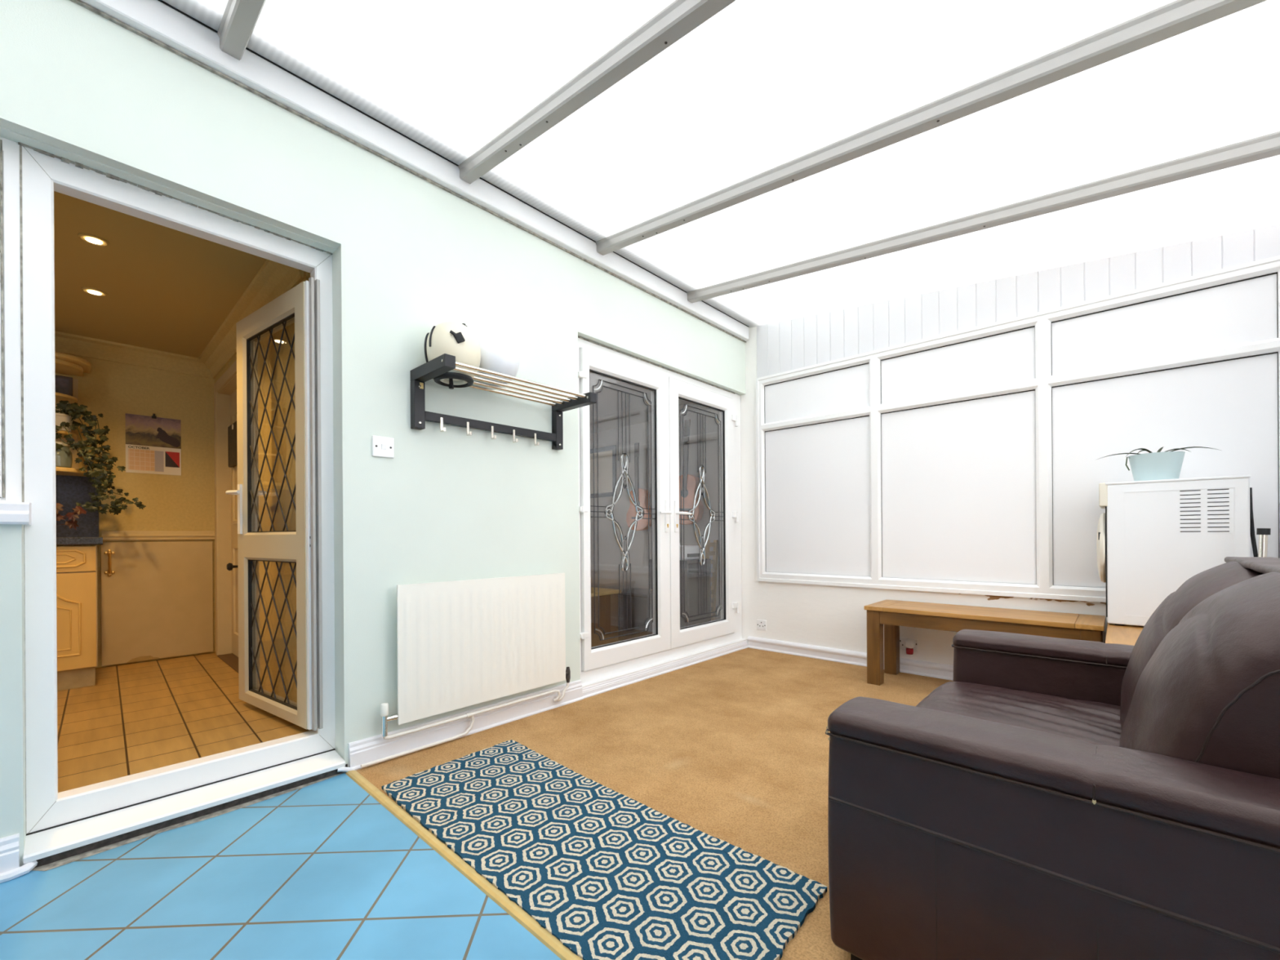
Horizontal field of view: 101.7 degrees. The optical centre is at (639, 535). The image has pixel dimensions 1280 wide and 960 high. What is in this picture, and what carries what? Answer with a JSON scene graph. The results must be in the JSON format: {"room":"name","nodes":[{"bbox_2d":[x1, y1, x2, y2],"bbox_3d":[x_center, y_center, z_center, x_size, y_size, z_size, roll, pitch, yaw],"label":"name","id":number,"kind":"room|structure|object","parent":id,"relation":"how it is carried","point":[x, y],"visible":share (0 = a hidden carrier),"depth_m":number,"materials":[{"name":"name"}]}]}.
{"room":"sunroom","nodes":[
{"label":"sunroom","id":0,"kind":"room"},
{"bbox_2d":[55,354,215,668],"bbox_3d":[-4.124,-0.143,2.939,0.150,2.240,3.150,0,0,43],"label":"wall","id":1,"kind":"structure","parent":0,"point":[113,389],"depth_m":3.63,"materials":[{"name":"beige paint"}]},
{"bbox_2d":[0,475,98,537],"bbox_3d":[-4.312,-0.179,2.615,0.011,0.394,2.218,0,0,43],"label":"backsplash","id":2,"kind":"structure","parent":1,"relation":"attached to","point":[70,490],"depth_m":3.35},
{"bbox_2d":[54,351,91,476],"bbox_3d":[-3.625,-0.734,3.128,0.334,0.705,0.460,0,0,43],"label":"shelf unit","id":3,"kind":"object","parent":1,"relation":"attached to","point":[66,364],"visible":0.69,"depth_m":3.23,"materials":[{"name":"brown wood"}]},
{"bbox_2d":[55,440,72,467],"bbox_3d":[-3.549,-0.488,3.176,0.124,0.159,0.124,0,0,43],"label":"glass jar","id":4,"kind":"object","parent":3,"relation":"on","point":[64,457],"visible":0.41,"depth_m":3.16,"materials":[{"name":"grey"}]},
{"bbox_2d":[55,374,72,396],"bbox_3d":[-3.573,-0.921,3.195,0.014,0.121,0.130,0,0,43],"label":"photo frame","id":5,"kind":"object","parent":3,"relation":"on","point":[64,384],"visible":0.52,"depth_m":3.21,"materials":[{"name":"grey"}]},
{"bbox_2d":[55,400,146,515],"bbox_3d":[-3.401,-0.476,3.238,0.472,0.700,0.188,0,0,-25],"label":"ivy plant","id":6,"kind":"object","parent":3,"relation":"hanging from","point":[64,421],"visible":0.95,"depth_m":3.23,"materials":[{"name":"green plant"}]},
{"bbox_2d":[54,330,213,378],"bbox_3d":[-4.115,-1.210,2.768,0.105,0.105,2.920,0,0,43],"label":"trim","id":7,"kind":"structure","parent":1,"relation":"attached to","point":[65,343],"depth_m":3.51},
{"bbox_2d":[124,413,181,475],"bbox_3d":[-3.383,-0.637,3.629,0.012,0.418,0.283,0,0,43],"label":"wall calendar","id":8,"kind":"object","parent":1,"relation":"attached to","point":[153,443],"visible":1,"depth_m":3.63,"materials":[{"name":"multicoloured paper"}]},
{"bbox_2d":[100,541,213,666],"bbox_3d":[-3.342,0.452,3.633,0.056,0.816,0.575,0,0,43],"label":"door","id":9,"kind":"structure","parent":1,"relation":"in","point":[157,597],"depth_m":3.62,"materials":[{"name":"brown wood"}]},
{"bbox_2d":[102,530,214,541],"bbox_3d":[-3.349,0.002,3.654,0.024,0.070,0.590,0,0,43],"label":"trim","id":10,"kind":"structure","parent":1,"relation":"attached to","point":[108,535],"depth_m":3.63,"materials":[{"name":"beige wood"}]},
{"bbox_2d":[53,191,266,357],"bbox_3d":[-3.298,-1.318,2.173,2.315,0.100,3.150,0,0,43],"label":"ceiling","id":11,"kind":"structure","parent":0,"point":[168,290],"depth_m":2.60,"materials":[{"name":"brown"}]},
{"bbox_2d":[77,232,110,246],"bbox_3d":[-2.351,-1.270,2.245,0.096,0.008,0.096,0,0,43],"label":"recessed light","id":12,"kind":"object","parent":11,"relation":"in","point":[91,238],"visible":1,"depth_m":2.24,"materials":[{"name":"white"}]},
{"bbox_2d":[80,287,107,296],"bbox_3d":[-2.843,-1.267,2.716,0.096,0.008,0.096,0,0,43],"label":"recessed light","id":13,"kind":"object","parent":11,"relation":"in","point":[91,291],"visible":1,"depth_m":2.71,"materials":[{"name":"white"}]},
{"bbox_2d":[57,652,312,792],"bbox_3d":[-3.268,0.922,2.057,2.495,0.100,3.000,0,0,43],"label":"floor","id":14,"kind":"structure","parent":0,"point":[136,717],"depth_m":2.43,"materials":[{"name":"tile"}]},
{"bbox_2d":[56,544,97,690],"bbox_3d":[-3.537,0.467,3.011,0.607,0.813,0.545,0,0,43],"label":"base cabinet","id":15,"kind":"object","parent":14,"relation":"on","point":[76,565],"visible":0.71,"depth_m":2.95,"materials":[{"name":"brown wood"}]},
{"bbox_2d":[56,537,102,545],"bbox_3d":[-4.113,0.039,2.372,0.632,0.044,2.308,0,0,43],"label":"countertop","id":16,"kind":"structure","parent":15,"relation":"on","point":[60,540],"depth_m":2.94,"materials":[{"name":"grey stone"}]},
{"bbox_2d":[56,502,86,529],"bbox_3d":[-3.462,-0.098,3.051,0.158,0.221,0.280,0,0,18],"label":"potted plant","id":17,"kind":"object","parent":16,"relation":"on","point":[78,510],"visible":0.18,"depth_m":3.11,"materials":[{"name":"red plant"}]},
{"bbox_2d":[214,271,310,702],"bbox_3d":[-2.289,-0.155,3.167,2.245,2.240,0.130,0,0,43],"label":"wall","id":18,"kind":"structure","parent":0,"point":[285,499],"depth_m":2.70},
{"bbox_2d":[213,360,238,672],"bbox_3d":[-2.710,-0.120,3.548,0.930,1.975,0.160,0,0,43],"label":"door","id":19,"kind":"structure","parent":18,"relation":"in","point":[225,388],"depth_m":3.77,"materials":[{"name":"beige wood"}]},
{"bbox_2d":[227,421,237,467],"bbox_3d":[-2.807,-0.634,3.616,0.380,0.295,0.032,0,0,43],"label":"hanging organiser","id":20,"kind":"object","parent":19,"relation":"hanging from","point":[232,429],"visible":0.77,"depth_m":3.63,"materials":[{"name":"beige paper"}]},
{"bbox_2d":[198,259,303,378],"bbox_3d":[-2.386,-1.222,3.091,2.215,0.105,0.105,0,0,43],"label":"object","id":21,"kind":"structure","parent":18,"relation":"attached to","point":[273,279],"depth_m":2.81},
{"bbox_2d":[0,772,561,959],"bbox_3d":[-0.860,1.066,0.280,3.255,0.120,2.340,0,0,43],"label":"floor","id":22,"kind":"structure","parent":0,"point":[322,870],"depth_m":1.45,"materials":[{"name":"blue tile"}]},
{"bbox_2d":[345,769,582,959],"bbox_3d":[-0.087,0.995,1.166,3.115,0.011,0.039,0,0,43],"label":"trim","id":23,"kind":"structure","parent":22,"relation":"attached to","point":[550,941],"depth_m":1.54,"materials":[{"name":"beige wood"}]},
{"bbox_2d":[0,0,745,866],"bbox_3d":[-1.038,-1.543,2.703,0.300,5.300,6.090,0,0,43],"label":"wall","id":24,"kind":"structure","parent":0,"point":[412,256],"depth_m":2.33,"materials":[{"name":"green paint"}]},
{"bbox_2d":[0,833,19,873],"bbox_3d":[-2.304,0.956,1.062,0.031,0.118,1.338,0,0,43],"label":"baseboard","id":25,"kind":"structure","parent":24,"relation":"attached to","point":[10,845],"depth_m":1.54,"materials":[{"name":"white wood"}]},
{"bbox_2d":[0,136,31,799],"bbox_3d":[-2.304,-0.145,1.207,0.215,2.180,1.162,0,0,43],"label":"window","id":26,"kind":"structure","parent":24,"relation":"in","point":[14,509],"depth_m":1.63,"materials":[{"name":"white plastic"}]},
{"bbox_2d":[0,860,37,883],"bbox_3d":[-1.865,0.998,1.531,0.047,0.034,0.125,0,0,43],"label":"trim","id":27,"kind":"structure","parent":24,"relation":"attached to","point":[26,868],"depth_m":1.54,"materials":[{"name":"white"}]},
{"bbox_2d":[0,126,347,871],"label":"door","id":28,"kind":"structure","parent":24,"relation":"in","point":[63,828],"depth_m":2.00,"materials":[{"name":"white plastic"}]},
{"bbox_2d":[337,766,355,772],"bbox_3d":[-1.244,0.991,2.208,0.066,0.034,0.022,0,0,-33],"label":"trim","id":29,"kind":"structure","parent":24,"relation":"attached to","point":[344,769],"depth_m":2.20,"materials":[{"name":"white"}]},
{"bbox_2d":[372,435,394,457],"bbox_3d":[-1.151,-0.396,2.338,0.016,0.092,0.094,0,0,43],"label":"light switch","id":30,"kind":"object","parent":24,"relation":"attached to","point":[382,446],"visible":1,"depth_m":2.33,"materials":[{"name":"white plastic"}]},
{"bbox_2d":[70,0,748,342],"bbox_3d":[-0.913,-1.764,2.585,0.044,0.116,5.488,0,0,43],"label":"trim","id":31,"kind":"structure","parent":24,"relation":"attached to","point":[154,19],"depth_m":2.25,"materials":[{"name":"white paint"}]},
{"bbox_2d":[360,573,570,768],"bbox_3d":[-0.815,0.606,2.657,0.068,0.774,1.145,0,0,43],"label":"radiator","id":32,"kind":"object","parent":24,"relation":"attached to","point":[460,644],"visible":1,"depth_m":2.59,"materials":[{"name":"white metal"}]},
{"bbox_2d":[410,353,596,449],"bbox_3d":[-0.656,-0.635,2.642,0.335,0.275,0.876,0,0,43],"label":"coat rack","id":33,"kind":"object","parent":24,"relation":"attached to","point":[444,363],"visible":1,"depth_m":2.61,"materials":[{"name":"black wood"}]},
{"bbox_2d":[424,320,480,389],"bbox_3d":[-0.877,-0.841,2.451,0.246,0.314,0.246,0,0,12],"label":"helmet","id":34,"kind":"object","parent":33,"relation":"on","point":[455,339],"visible":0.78,"depth_m":2.37,"materials":[{"name":"beige plastic"}]},
{"bbox_2d":[477,334,519,385],"bbox_3d":[-0.720,-0.882,2.629,0.219,0.244,0.219,0,0,43],"label":"globe","id":35,"kind":"object","parent":33,"relation":"on","point":[499,354],"visible":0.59,"depth_m":2.54,"materials":[{"name":"white plastic"}]},
{"bbox_2d":[348,640,747,770],"bbox_3d":[-0.140,0.942,3.417,0.031,0.118,3.245,0,0,43],"label":"baseboard","id":36,"kind":"structure","parent":24,"relation":"attached to","point":[371,748],"depth_m":2.75,"materials":[{"name":"white wood"}]},
{"bbox_2d":[577,336,747,688],"bbox_3d":[0.252,-0.154,3.938,0.154,2.188,1.953,0,0,43],"label":"door","id":37,"kind":"structure","parent":24,"relation":"in","point":[668,642],"depth_m":3.84,"materials":[{"name":"white plastic"}]},
{"bbox_2d":[589,372,709,433],"bbox_3d":[-1.287,-1.466,5.213,3.465,0.050,4.250,0,0,43],"label":"ceiling","id":38,"kind":"structure","parent":0,"point":[607,399],"depth_m":5.85,"materials":[{"name":"grey"}]},
{"bbox_2d":[356,647,952,959],"bbox_3d":[1.045,1.051,2.353,3.255,0.124,3.290,0,0,43],"label":"floor","id":39,"kind":"structure","parent":0,"point":[733,748],"depth_m":2.46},
{"bbox_2d":[381,739,827,959],"bbox_3d":[-0.251,0.991,1.750,1.607,0.013,0.641,0,0,43],"label":"rug","id":40,"kind":"object","parent":39,"relation":"on","point":[610,875],"visible":1,"depth_m":1.55,"materials":[{"name":"blue fabric"}]},
{"bbox_2d":[863,599,1105,685],"bbox_3d":[2.084,0.724,3.232,1.194,0.516,0.450,0,0,43],"label":"bench","id":41,"kind":"object","parent":39,"relation":"on","point":[893,614],"visible":0.9,"depth_m":3.20,"materials":[{"name":"brown wood"}]},
{"bbox_2d":[825,556,1279,959],"bbox_3d":[1.274,0.526,1.403,1.067,0.924,1.447,0,0,43],"label":"sofa","id":42,"kind":"object","parent":39,"relation":"on","point":[1054,798],"visible":1,"depth_m":0.98,"materials":[{"name":"leather"}]},
{"bbox_2d":[915,681,1121,746],"bbox_3d":[1.299,0.641,1.740,0.647,0.161,0.522,0,0,43],"label":"seat cushion","id":43,"kind":"object","parent":42,"relation":"on","point":[1091,716],"depth_m":1.73,"materials":[{"name":"leather"}]},
{"bbox_2d":[1120,560,1265,729],"bbox_3d":[1.607,0.326,1.455,0.394,0.522,0.534,0,0,43],"label":"cushion","id":44,"kind":"object","parent":42,"relation":"on","point":[1207,583],"depth_m":1.42,"materials":[{"name":"leather"}]},
{"bbox_2d":[1119,572,1279,778],"bbox_3d":[1.251,0.329,1.070,0.396,0.519,0.534,0,0,43],"label":"cushion","id":45,"kind":"object","parent":42,"relation":"on","point":[1208,693],"depth_m":0.95,"materials":[{"name":"leather"}]},
{"bbox_2d":[1105,622,1144,645],"bbox_3d":[2.434,0.722,2.394,0.431,0.516,1.212,0,0,43],"label":"side table","id":46,"kind":"object","parent":39,"relation":"on","point":[1125,634],"visible":0.02,"depth_m":2.46,"materials":[{"name":"brown wood"}]},
{"bbox_2d":[1096,475,1257,626],"bbox_3d":[2.716,0.094,2.676,0.559,0.736,0.394,0,0,43],"label":"dryer","id":47,"kind":"object","parent":46,"relation":"on","point":[1153,536],"visible":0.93,"depth_m":2.56,"materials":[{"name":"painted white metal"},{"name":"plastic"}]},
{"bbox_2d":[1097,446,1220,480],"bbox_3d":[2.642,-0.364,2.676,0.460,0.180,0.208,0,0,43],"label":"potted orchid","id":48,"kind":"object","parent":47,"relation":"on","point":[1166,464],"visible":0.88,"depth_m":2.61,"materials":[{"name":"blue"}]},
{"bbox_2d":[1256,528,1271,556],"bbox_3d":[2.600,0.475,2.187,0.071,1.009,0.038,0,0,15],"label":"metal pole","id":49,"kind":"object","parent":39,"relation":"on","point":[1263,533],"visible":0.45,"depth_m":2.17,"materials":[{"name":"silver metal"}]},
{"bbox_2d":[590,408,719,617],"bbox_3d":[0.118,-0.226,6.734,3.465,2.450,0.120,0,0,43],"label":"wall","id":50,"kind":"structure","parent":0,"point":[610,553],"depth_m":6.76,"materials":[{"name":"grey paint"}]},
{"bbox_2d":[590,444,616,497],"bbox_3d":[-0.556,-0.871,7.250,0.620,0.690,0.023,0,0,43],"label":"picture frame","id":51,"kind":"object","parent":50,"relation":"attached to","point":[606,455],"visible":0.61,"depth_m":7.19,"materials":[{"name":"grey"}]},
{"bbox_2d":[626,442,651,530],"bbox_3d":[-0.012,-0.620,6.673,0.400,1.120,0.112,0,0,43],"label":"guitar","id":52,"kind":"object","parent":50,"relation":"hanging from","point":[642,495],"visible":0.76,"depth_m":6.62,"materials":[{"name":"brown wood"}]},
{"bbox_2d":[679,419,703,524],"bbox_3d":[0.539,-0.739,6.166,0.439,1.232,0.112,0,0,43],"label":"guitar","id":53,"kind":"object","parent":50,"relation":"hanging from","point":[691,482],"visible":0.7,"depth_m":6.09,"materials":[{"name":"brown wood"}]},
{"bbox_2d":[158,0,1279,328],"bbox_3d":[0.359,-1.653,1.426,3.485,0.463,5.600,0,0,43],"label":"ceiling","id":54,"kind":"structure","parent":0,"point":[767,162],"depth_m":2.09,"materials":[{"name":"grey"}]},
{"bbox_2d":[717,411,720,619],"bbox_3d":[1.098,-0.232,5.202,0.050,2.450,1.050,0,0,43],"label":"wall","id":55,"kind":"structure","parent":0,"point":[718,432],"depth_m":4.82,"materials":[{"name":"grey"}]},
{"bbox_2d":[740,326,1107,665],"bbox_3d":[2.192,-0.514,3.672,3.735,3.200,0.280,0,0,43],"label":"wall","id":56,"kind":"structure","parent":0,"point":[832,616],"depth_m":4.20,"materials":[{"name":"paint"}]},
{"bbox_2d":[756,619,766,631],"bbox_3d":[1.056,0.779,4.527,0.093,0.092,0.011,0,0,43],"label":"wall socket","id":57,"kind":"object","parent":56,"relation":"attached to","point":[761,624],"visible":1,"depth_m":4.52,"materials":[{"name":"white plastic"}]},
{"bbox_2d":[747,635,953,680],"bbox_3d":[2.104,0.935,3.551,3.115,0.102,0.032,0,0,43],"label":"baseboard","id":58,"kind":"structure","parent":56,"relation":"attached to","point":[943,671],"depth_m":4.05,"materials":[{"name":"white wood"}]},
{"bbox_2d":[899,637,918,651],"bbox_3d":[1.915,0.781,3.738,0.145,0.087,0.011,0,0,43],"label":"wall socket","id":59,"kind":"object","parent":56,"relation":"attached to","point":[902,646],"visible":0.53,"depth_m":3.74,"materials":[{"name":"white plastic"}]},
{"bbox_2d":[904,638,914,654],"bbox_3d":[1.912,0.787,3.694,0.058,0.107,0.058,0,0,43],"label":"air freshener","id":60,"kind":"object","parent":59,"relation":"attached to","point":[908,642],"visible":1,"depth_m":3.67,"materials":[{"name":"white plastic"}]},
{"bbox_2d":[755,255,1279,602],"bbox_3d":[2.143,-0.490,3.543,3.000,1.760,0.078,0,0,43],"label":"window","id":61,"kind":"structure","parent":56,"relation":"in","point":[962,461],"depth_m":3.32,"materials":[{"name":"white plastic"}]},
{"bbox_2d":[756,223,1279,377],"bbox_3d":[2.161,-1.596,3.539,3.046,0.473,0.066,0,0,43],"label":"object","id":62,"kind":"structure","parent":56,"relation":"attached to","point":[786,345],"depth_m":3.41,"materials":[{"name":"white"}]},
{"bbox_3d":[-1.179,0.978,5.129,3.715,0.060,4.250,0,0,43],"label":"floor","id":63,"kind":"structure","parent":0,"visible":0},
{"bbox_2d":[591,586,621,647],"bbox_3d":[-0.568,0.699,4.328,0.640,0.490,0.540,0,0,43],"label":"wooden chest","id":64,"kind":"object","parent":63,"relation":"on","point":[608,597],"visible":0.23,"depth_m":4.20,"materials":[{"name":"brown wood"}]},
{"bbox_2d":[617,587,652,640],"bbox_3d":[0.015,0.720,4.689,0.470,0.440,0.360,0,0,43],"label":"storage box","id":65,"kind":"object","parent":63,"relation":"on","point":[639,597],"visible":0.38,"depth_m":4.53,"materials":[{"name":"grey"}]},
{"bbox_2d":[649,558,711,627],"bbox_3d":[0.374,0.580,4.874,0.450,0.715,0.360,0,0,43],"label":"desk","id":66,"kind":"object","parent":63,"relation":"on","point":[691,607],"visible":0.44,"depth_m":4.87,"materials":[{"name":"grey"}]},
{"bbox_2d":[650,572,711,577],"bbox_3d":[0.372,0.367,4.874,0.450,0.020,0.360,0,0,43],"label":"shelf","id":67,"kind":"object","parent":66,"relation":"attached to","point":[691,575],"depth_m":4.77,"materials":[{"name":"grey"}]},
{"bbox_2d":[679,542,699,559],"bbox_3d":[0.377,0.089,4.868,0.328,0.264,0.280,0,0,43],"label":"printer","id":68,"kind":"object","parent":66,"relation":"on","point":[691,552],"visible":0.24,"depth_m":4.72,"materials":[{"name":"white plastic"}]},
{"bbox_2d":[705,539,718,621],"bbox_3d":[0.668,0.491,4.977,0.085,0.890,0.170,0,0,43],"label":"rack","id":69,"kind":"object","parent":63,"relation":"on","point":[715,544],"visible":0.48,"depth_m":5.01,"materials":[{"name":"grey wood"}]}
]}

